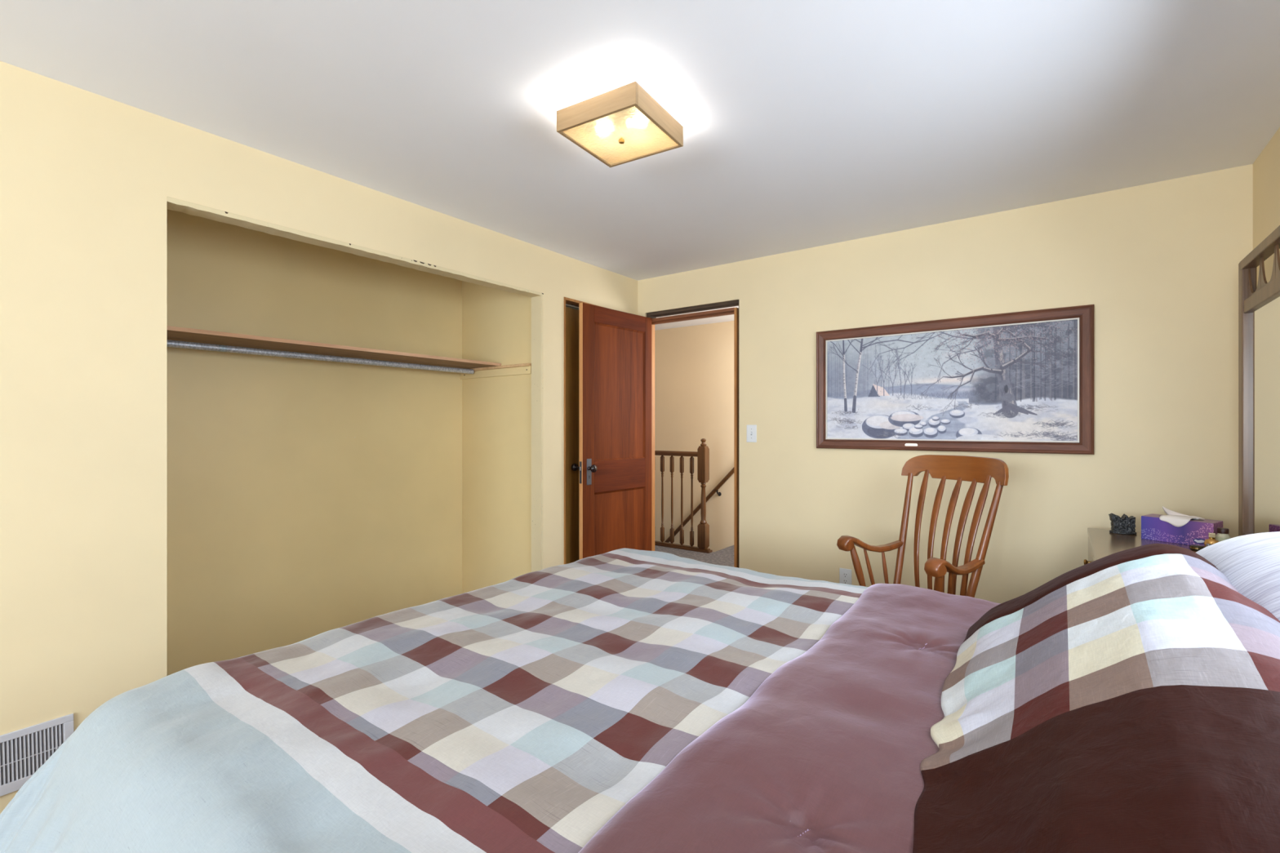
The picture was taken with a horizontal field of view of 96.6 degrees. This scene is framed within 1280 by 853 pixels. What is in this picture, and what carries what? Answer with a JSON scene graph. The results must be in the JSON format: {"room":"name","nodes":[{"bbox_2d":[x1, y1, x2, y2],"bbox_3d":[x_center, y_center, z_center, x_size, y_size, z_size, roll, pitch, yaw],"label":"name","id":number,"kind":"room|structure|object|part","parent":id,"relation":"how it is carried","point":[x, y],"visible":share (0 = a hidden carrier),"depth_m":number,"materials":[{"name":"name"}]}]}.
{"room":"bedroom","nodes":[
{"label":"bedroom","id":0,"kind":"room"},
{"bbox_2d":[166,208,462,675],"bbox_3d":[-1.870,0.051,3.291,0.060,2.338,2.070,0,0,36],"label":"wall","id":1,"kind":"structure","parent":0,"point":[306,499],"depth_m":3.19,"materials":[{"name":"yellow paint"}]},
{"bbox_2d":[166,325,501,368],"bbox_3d":[-1.675,-0.412,3.145,0.425,0.018,1.944,0,0,36],"label":"closet shelf","id":2,"kind":"object","parent":1,"relation":"attached to","point":[173,333],"visible":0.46,"depth_m":2.96,"materials":[{"name":"brown wood"}]},
{"bbox_2d":[166,339,474,373],"bbox_3d":[-1.726,-0.379,3.166,0.033,0.033,1.915,0,0,36],"label":"closet rod","id":3,"kind":"object","parent":2,"relation":"hanging from","point":[175,344],"visible":0.88,"depth_m":3.05,"materials":[{"name":"silver metal"}]},
{"bbox_2d":[0,61,637,813],"bbox_3d":[-1.985,0.051,1.778,0.090,2.338,6.500,0,0,36],"label":"wall","id":4,"kind":"structure","parent":0,"point":[86,178],"depth_m":1.93,"materials":[{"name":"yellow paint"}]},
{"bbox_2d":[0,713,74,796],"bbox_3d":[-1.975,1.037,1.709,0.008,0.185,0.400,0,1,36],"label":"air vent","id":5,"kind":"object","parent":4,"relation":"in","point":[23,752],"visible":0.7,"depth_m":1.78,"materials":[{"name":"white metal"}]},
{"bbox_2d":[166,196,542,572],"bbox_3d":[-1.198,0.193,2.844,0.089,2.055,1.866,0,0,36],"label":"trim","id":6,"kind":"structure","parent":4,"relation":"attached to","point":[173,204],"depth_m":3.35,"materials":[{"name":"paint"}]},
{"bbox_2d":[225,211,543,294],"bbox_3d":[-1.108,-0.831,2.893,0.006,0.007,1.695,0,0,36],"label":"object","id":7,"kind":"structure","parent":4,"relation":"attached to","point":[225,211],"depth_m":2.89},
{"bbox_2d":[565,303,578,564],"bbox_3d":[-0.341,0.194,4.067,0.059,2.029,0.712,0,0,36],"label":"door","id":8,"kind":"structure","parent":4,"relation":"in","point":[571,314],"depth_m":3.88,"materials":[{"name":"brown wood"}]},
{"bbox_2d":[564,297,608,564],"bbox_3d":[-0.317,0.187,4.050,0.112,2.066,0.752,0,0,36],"label":"trim","id":9,"kind":"structure","parent":4,"relation":"attached to","point":[566,300],"depth_m":3.72,"materials":[{"name":"brown wood"}]},
{"bbox_2d":[571,302,651,559],"bbox_3d":[-0.182,0.198,4.032,0.215,2.021,0.724,0,0,41],"label":"door","id":10,"kind":"structure","parent":4,"relation":"in","point":[615,466],"depth_m":3.98,"materials":[{"name":"brown wood"}]},
{"bbox_3d":[-0.410,0.277,3.841,0.120,0.053,0.053,0,0,41],"label":"knob","id":11,"kind":"part","parent":10,"relation":"part of","materials":[{"name":"black metal"}]},
{"bbox_3d":[-0.391,0.302,3.747,0.020,0.145,0.001,0,0,41],"label":"latch plate","id":12,"kind":"part","parent":10,"relation":"part of","materials":[{"name":"grey metal"}]},
{"bbox_3d":[-0.337,0.301,3.778,0.004,0.174,0.042,0,0,41],"label":"lock plate","id":13,"kind":"part","parent":10,"relation":"part of","materials":[{"name":"silver metal"}]},
{"bbox_3d":[-0.314,0.277,3.758,0.057,0.053,0.053,0,0,41],"label":"knob","id":14,"kind":"part","parent":10,"relation":"part of","materials":[{"name":"black"}]},
{"bbox_3d":[-0.146,-0.757,4.029,0.034,0.111,0.530,0,0,41],"label":"rail","id":15,"kind":"part","parent":10,"relation":"part of","materials":[{"name":"brown wood"}]},
{"bbox_3d":[-0.141,0.723,4.026,0.021,0.553,0.530,0,0,41],"label":"panel","id":16,"kind":"part","parent":10,"relation":"part of","materials":[{"name":"brown wood"}]},
{"bbox_3d":[-0.141,-0.234,4.026,0.021,0.936,0.530,0,0,41],"label":"panel","id":17,"kind":"part","parent":10,"relation":"part of","materials":[{"name":"brown wood"}]},
{"bbox_3d":[-0.146,0.341,4.029,0.034,0.211,0.530,0,0,41],"label":"lock rail","id":18,"kind":"part","parent":10,"relation":"part of","materials":[{"name":"brown wood"}]},
{"bbox_2d":[462,280,531,593],"bbox_3d":[-0.954,0.051,3.864,0.732,2.338,0.060,0,0,36],"label":"wall","id":19,"kind":"structure","parent":0,"point":[496,324],"depth_m":3.83,"materials":[{"name":"yellow paint"}]},
{"bbox_2d":[460,363,531,379],"bbox_3d":[-0.985,-0.369,3.830,0.720,0.066,0.030,0,0,36],"label":"cleat","id":20,"kind":"object","parent":19,"relation":"attached to","point":[522,368],"visible":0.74,"depth_m":3.79,"materials":[{"name":"yellow paint"}]},
{"bbox_2d":[0,0,1279,330],"bbox_3d":[-0.913,-1.148,2.167,5.956,0.060,8.800,0,0,36],"label":"ceiling","id":21,"kind":"structure","parent":0,"point":[806,124],"depth_m":1.94,"materials":[{"name":"white paint"}]},
{"bbox_2d":[556,80,683,167],"bbox_3d":[-0.066,-1.062,2.024,0.325,0.113,0.325,0,0,32],"label":"ceiling light","id":22,"kind":"object","parent":21,"relation":"attached to","point":[624,124],"visible":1,"depth_m":1.96,"materials":[{"name":"brown wood"}]},
{"bbox_3d":[-0.198,-1.057,2.107,0.012,0.072,0.300,0,0,32],"label":"frame","id":23,"kind":"part","parent":22,"relation":"part of","materials":[{"name":"brown wood"}]},
{"bbox_3d":[-0.148,-1.057,1.891,0.325,0.072,0.012,0,0,32],"label":"frame","id":24,"kind":"part","parent":22,"relation":"part of","materials":[{"name":"brown wood"}]},
{"bbox_3d":[-0.066,-1.026,2.024,0.300,0.004,0.300,0,0,32],"label":"glass panel","id":25,"kind":"part","parent":22,"relation":"part of","materials":[{"name":"white glass"}]},
{"bbox_3d":[0.017,-1.057,2.157,0.325,0.072,0.012,0,0,32],"label":"frame","id":26,"kind":"part","parent":22,"relation":"part of","materials":[{"name":"brown wood"}]},
{"bbox_3d":[0.067,-1.057,1.942,0.012,0.072,0.300,0,0,32],"label":"frame","id":27,"kind":"part","parent":22,"relation":"part of","materials":[{"name":"brown wood"}]},
{"bbox_2d":[654,320,733,551],"bbox_3d":[0.885,1.351,6.160,4.100,4.938,0.100,0,0,36],"label":"wall","id":28,"kind":"structure","parent":0,"point":[694,365],"depth_m":6.31,"materials":[{"name":"beige paint"}]},
{"bbox_2d":[664,467,733,542],"bbox_3d":[0.506,1.069,6.329,1.892,1.915,0.082,0,0,36],"label":"wall handrail","id":29,"kind":"object","parent":28,"relation":"attached to","point":[731,473],"visible":0.41,"depth_m":6.11,"materials":[{"name":"brown wood"}]},
{"bbox_2d":[654,545,733,567],"bbox_3d":[0.417,1.320,5.275,3.600,0.200,1.880,0,0,36],"label":"floor","id":30,"kind":"structure","parent":0,"point":[725,557],"depth_m":5.39,"materials":[{"name":"grey carpet"}]},
{"bbox_2d":[654,438,712,553],"bbox_3d":[-0.097,0.668,6.078,1.938,1.104,0.084,0,0,36],"label":"stair railing","id":31,"kind":"object","parent":30,"relation":"on","point":[702,454],"visible":0.38,"depth_m":5.62,"materials":[{"name":"brown wood"}]},
{"bbox_3d":[-0.137,0.272,6.107,1.840,0.047,0.067,0,0,36],"label":"handrail","id":32,"kind":"part","parent":31,"relation":"part of","materials":[{"name":"brown wood"}]},
{"bbox_3d":[-0.097,1.203,6.078,1.938,0.034,0.072,0,0,36],"label":"rail","id":33,"kind":"part","parent":31,"relation":"part of","materials":[{"name":"brown wood"}]},
{"bbox_3d":[0.618,0.651,5.550,0.084,1.070,0.084,0,0,36],"label":"newel post","id":34,"kind":"part","parent":31,"relation":"part of","materials":[{"name":"brown wood"}]},
{"bbox_2d":[565,164,1253,603],"bbox_3d":[1.007,0.051,3.670,4.296,2.338,0.100,0,0,36],"label":"wall","id":35,"kind":"structure","parent":0,"point":[1157,263],"depth_m":2.92,"materials":[{"name":"yellow paint"}]},
{"bbox_2d":[651,307,733,324],"bbox_3d":[0.378,-0.796,4.137,0.726,0.032,0.096,0,0,36],"label":"trim","id":36,"kind":"structure","parent":35,"relation":"attached to","point":[729,311],"depth_m":4.09,"materials":[{"name":"wood"}]},
{"bbox_2d":[646,299,738,318],"bbox_3d":[0.387,0.179,4.130,0.780,2.081,0.078,0,0,36],"label":"trim","id":37,"kind":"structure","parent":35,"relation":"attached to","point":[733,303],"depth_m":4.10,"materials":[{"name":"brown wood"}]},
{"bbox_2d":[651,307,738,568],"bbox_3d":[0.378,0.205,4.137,0.762,2.030,0.096,0,0,36],"label":"trim","id":38,"kind":"structure","parent":35,"relation":"attached to","point":[735,309],"depth_m":3.88,"materials":[{"name":"wood"}]},
{"bbox_2d":[746,424,756,442],"bbox_3d":[0.741,0.047,3.796,0.072,0.116,0.014,0,0,36],"label":"light switch","id":39,"kind":"object","parent":35,"relation":"attached to","point":[751,428],"visible":1,"depth_m":3.79,"materials":[{"name":"white plastic"}]},
{"bbox_2d":[839,568,851,584],"bbox_3d":[1.238,0.915,3.432,0.072,0.116,0.008,0,0,36],"label":"wall outlet","id":40,"kind":"object","parent":35,"relation":"attached to","point":[845,575],"visible":0.84,"depth_m":3.43,"materials":[{"name":"white plastic"}]},
{"bbox_2d":[842,572,848,577],"bbox_3d":[1.236,0.895,3.431,0.033,0.033,0.003,0,0,36],"label":"receptacle","id":41,"kind":"object","parent":40,"relation":"attached to","point":[845,575],"depth_m":3.43,"materials":[{"name":"white plastic"}]},
{"bbox_2d":[842,578,848,584],"bbox_3d":[1.236,0.934,3.431,0.033,0.033,0.003,0,0,36],"label":"receptacle","id":42,"kind":"object","parent":40,"relation":"attached to","point":[844,580],"depth_m":3.43,"materials":[{"name":"white plastic"}]},
{"bbox_2d":[816,304,1093,454],"bbox_3d":[1.633,-0.225,3.127,1.344,0.718,0.028,0,0,36],"label":"framed picture","id":43,"kind":"object","parent":35,"relation":"attached to","point":[1015,382],"visible":1,"depth_m":3.06,"materials":[{"name":"grey paper"}]},
{"bbox_3d":[1.523,0.104,3.200,0.068,0.017,0.006,0,0,36],"label":"title plate","id":44,"kind":"part","parent":43,"relation":"part of","materials":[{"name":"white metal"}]},
{"bbox_3d":[1.633,-0.556,3.127,1.344,0.056,0.028,0,0,36],"label":"frame rail","id":45,"kind":"part","parent":43,"relation":"part of","materials":[{"name":"brown wood"}]},
{"bbox_3d":[1.633,0.106,3.127,1.344,0.056,0.028,0,0,36],"label":"frame rail","id":46,"kind":"part","parent":43,"relation":"part of","materials":[{"name":"brown wood"}]},
{"bbox_2d":[1253,127,1279,284],"bbox_3d":[0.724,0.051,-0.225,0.120,2.338,6.500,0,0,36],"label":"wall","id":47,"kind":"structure","parent":0,"point":[1266,167],"depth_m":2.25,"materials":[{"name":"yellow paint"}]},
{"bbox_3d":[-0.959,1.260,0.927,4.556,0.080,6.750,0,0,36],"label":"floor","id":48,"kind":"structure","parent":0,"visible":0},
{"bbox_2d":[836,454,1008,597],"bbox_3d":[1.222,0.679,2.587,0.872,1.079,0.583,0,0,-22],"label":"rocking chair","id":49,"kind":"object","parent":48,"relation":"on","point":[975,469],"visible":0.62,"depth_m":2.68,"materials":[{"name":"brown wood"}]},
{"bbox_3d":[1.058,0.686,2.769,0.085,0.234,0.035,0,0,24],"label":"arm post","id":50,"kind":"part","parent":49,"relation":"part of","materials":[{"name":"brown wood"}]},
{"bbox_3d":[1.141,0.577,2.817,0.358,0.084,0.070,0,0,-16],"label":"arm","id":51,"kind":"part","parent":49,"relation":"part of","materials":[{"name":"brown wood"}]},
{"bbox_3d":[1.321,0.523,2.857,0.186,0.573,0.033,0,0,-40],"label":"post","id":52,"kind":"part","parent":49,"relation":"part of","materials":[{"name":"brown wood"}]},
{"bbox_3d":[1.226,0.686,2.342,0.035,0.234,0.085,0,0,23],"label":"arm post","id":53,"kind":"part","parent":49,"relation":"part of","materials":[{"name":"brown wood"}]},
{"bbox_3d":[1.319,0.577,2.364,0.358,0.084,0.070,0,0,-27],"label":"arm","id":54,"kind":"part","parent":49,"relation":"part of","materials":[{"name":"brown wood"}]},
{"bbox_3d":[1.502,0.198,2.697,0.122,0.116,0.552,0,0,-22],"label":"crest rail","id":55,"kind":"part","parent":49,"relation":"part of","materials":[{"name":"brown wood"}]},
{"bbox_3d":[1.478,0.523,2.458,0.186,0.573,0.033,0,0,-3],"label":"post","id":56,"kind":"part","parent":49,"relation":"part of","materials":[{"name":"brown wood"}]},
{"bbox_2d":[1083,528,1197,564],"bbox_3d":[1.984,0.845,2.077,0.568,0.750,1.020,0,0,36],"label":"dresser","id":57,"kind":"object","parent":48,"relation":"on","point":[1102,543],"visible":0.13,"depth_m":2.31,"materials":[{"name":"brown wood"}]},
{"bbox_3d":[1.911,0.581,2.436,0.023,0.025,0.026,0,0,36],"label":"knob","id":58,"kind":"part","parent":57,"relation":"part of","materials":[{"name":"gold metal"}]},
{"bbox_3d":[1.926,0.581,2.425,0.014,0.150,0.482,0,0,36],"label":"drawer","id":59,"kind":"part","parent":57,"relation":"part of","materials":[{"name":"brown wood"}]},
{"bbox_2d":[1108,513,1137,534],"bbox_3d":[2.120,0.427,2.502,0.094,0.085,0.056,0,0,28],"label":"ornament","id":60,"kind":"object","parent":57,"relation":"on","point":[1124,525],"visible":1,"depth_m":2.48,"materials":[{"name":"grey stone"}]},
{"bbox_2d":[1141,506,1222,546],"bbox_3d":[2.198,0.401,2.316,0.121,0.138,0.220,0,0,-31],"label":"tissue box","id":61,"kind":"object","parent":57,"relation":"on","point":[1175,527],"visible":0.95,"depth_m":2.29,"materials":[{"name":"purple cardboard"}]},
{"bbox_2d":[1189,544,1204,551],"bbox_3d":[2.122,0.461,2.168,0.046,0.016,0.046,0,0,36],"label":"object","id":62,"kind":"object","parent":57,"relation":"on","point":[1194,547],"visible":0.73,"depth_m":2.16,"materials":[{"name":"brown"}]},
{"bbox_2d":[1204,532,1218,546],"bbox_3d":[2.171,0.437,2.163,0.044,0.066,0.044,0,0,36],"label":"perfume bottle","id":63,"kind":"object","parent":57,"relation":"on","point":[1211,540],"visible":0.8,"depth_m":2.16,"materials":[{"name":"gold glass"}]},
{"bbox_2d":[1215,527,1230,542],"bbox_3d":[2.227,0.429,2.177,0.040,0.080,0.040,0,0,36],"label":"jar","id":64,"kind":"object","parent":57,"relation":"on","point":[1222,534],"visible":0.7,"depth_m":2.17,"materials":[{"name":"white glass"}]},
{"bbox_3d":[2.227,0.398,2.177,0.032,0.019,0.032,0,0,36],"label":"lid","id":65,"kind":"part","parent":64,"relation":"part of","materials":[{"name":"black"}]},
{"bbox_2d":[1238,225,1279,536],"bbox_3d":[2.124,-0.086,1.899,0.042,1.111,0.820,0,0,36],"label":"dresser mirror","id":66,"kind":"object","parent":57,"relation":"on","point":[1259,304],"visible":0.81,"depth_m":2.07,"materials":[{"name":"brown wood"}]},
{"bbox_3d":[2.124,-0.624,1.899,0.042,0.035,0.760,0,0,36],"label":"rail","id":67,"kind":"part","parent":66,"relation":"part of","materials":[{"name":"brown wood"}]},
{"bbox_3d":[2.126,-0.460,1.898,0.036,0.050,0.704,0,0,36],"label":"rail","id":68,"kind":"part","parent":66,"relation":"part of","materials":[{"name":"brown wood"}]},
{"bbox_2d":[1248,293,1279,533],"bbox_3d":[2.124,-0.013,1.899,0.004,0.850,0.710,0,0,36],"label":"mirror glass","id":69,"kind":"object","parent":66,"relation":"on","point":[1264,313],"depth_m":2.01,"materials":[{"name":"white mirror"}]},
{"bbox_3d":[0.256,0.770,1.365,2.110,0.900,1.960,0,0,36],"label":"bed","id":70,"kind":"object","parent":48,"relation":"on","visible":0},
{"bbox_2d":[0,548,1000,852],"bbox_3d":[0.127,0.726,1.414,2.261,0.366,2.214,0,0,36],"label":"comforter","id":71,"kind":"object","parent":70,"relation":"on","point":[621,700],"visible":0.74,"depth_m":1.10,"materials":[{"name":"multicoloured fabric"}]},
{"bbox_2d":[912,543,1279,852],"bbox_3d":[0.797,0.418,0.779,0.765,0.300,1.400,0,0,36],"label":"bed pillow","id":72,"kind":"object","parent":71,"relation":"on","point":[1127,701],"visible":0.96,"depth_m":0.78,"materials":[{"name":"fabric"}]},
{"bbox_2d":[1195,531,1279,621],"bbox_3d":[1.331,0.390,1.111,0.460,0.346,0.970,0,0,36],"label":"bed pillow","id":73,"kind":"object","parent":71,"relation":"on","point":[1251,562],"visible":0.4,"depth_m":1.12,"materials":[{"name":"white fabric"}]}
]}

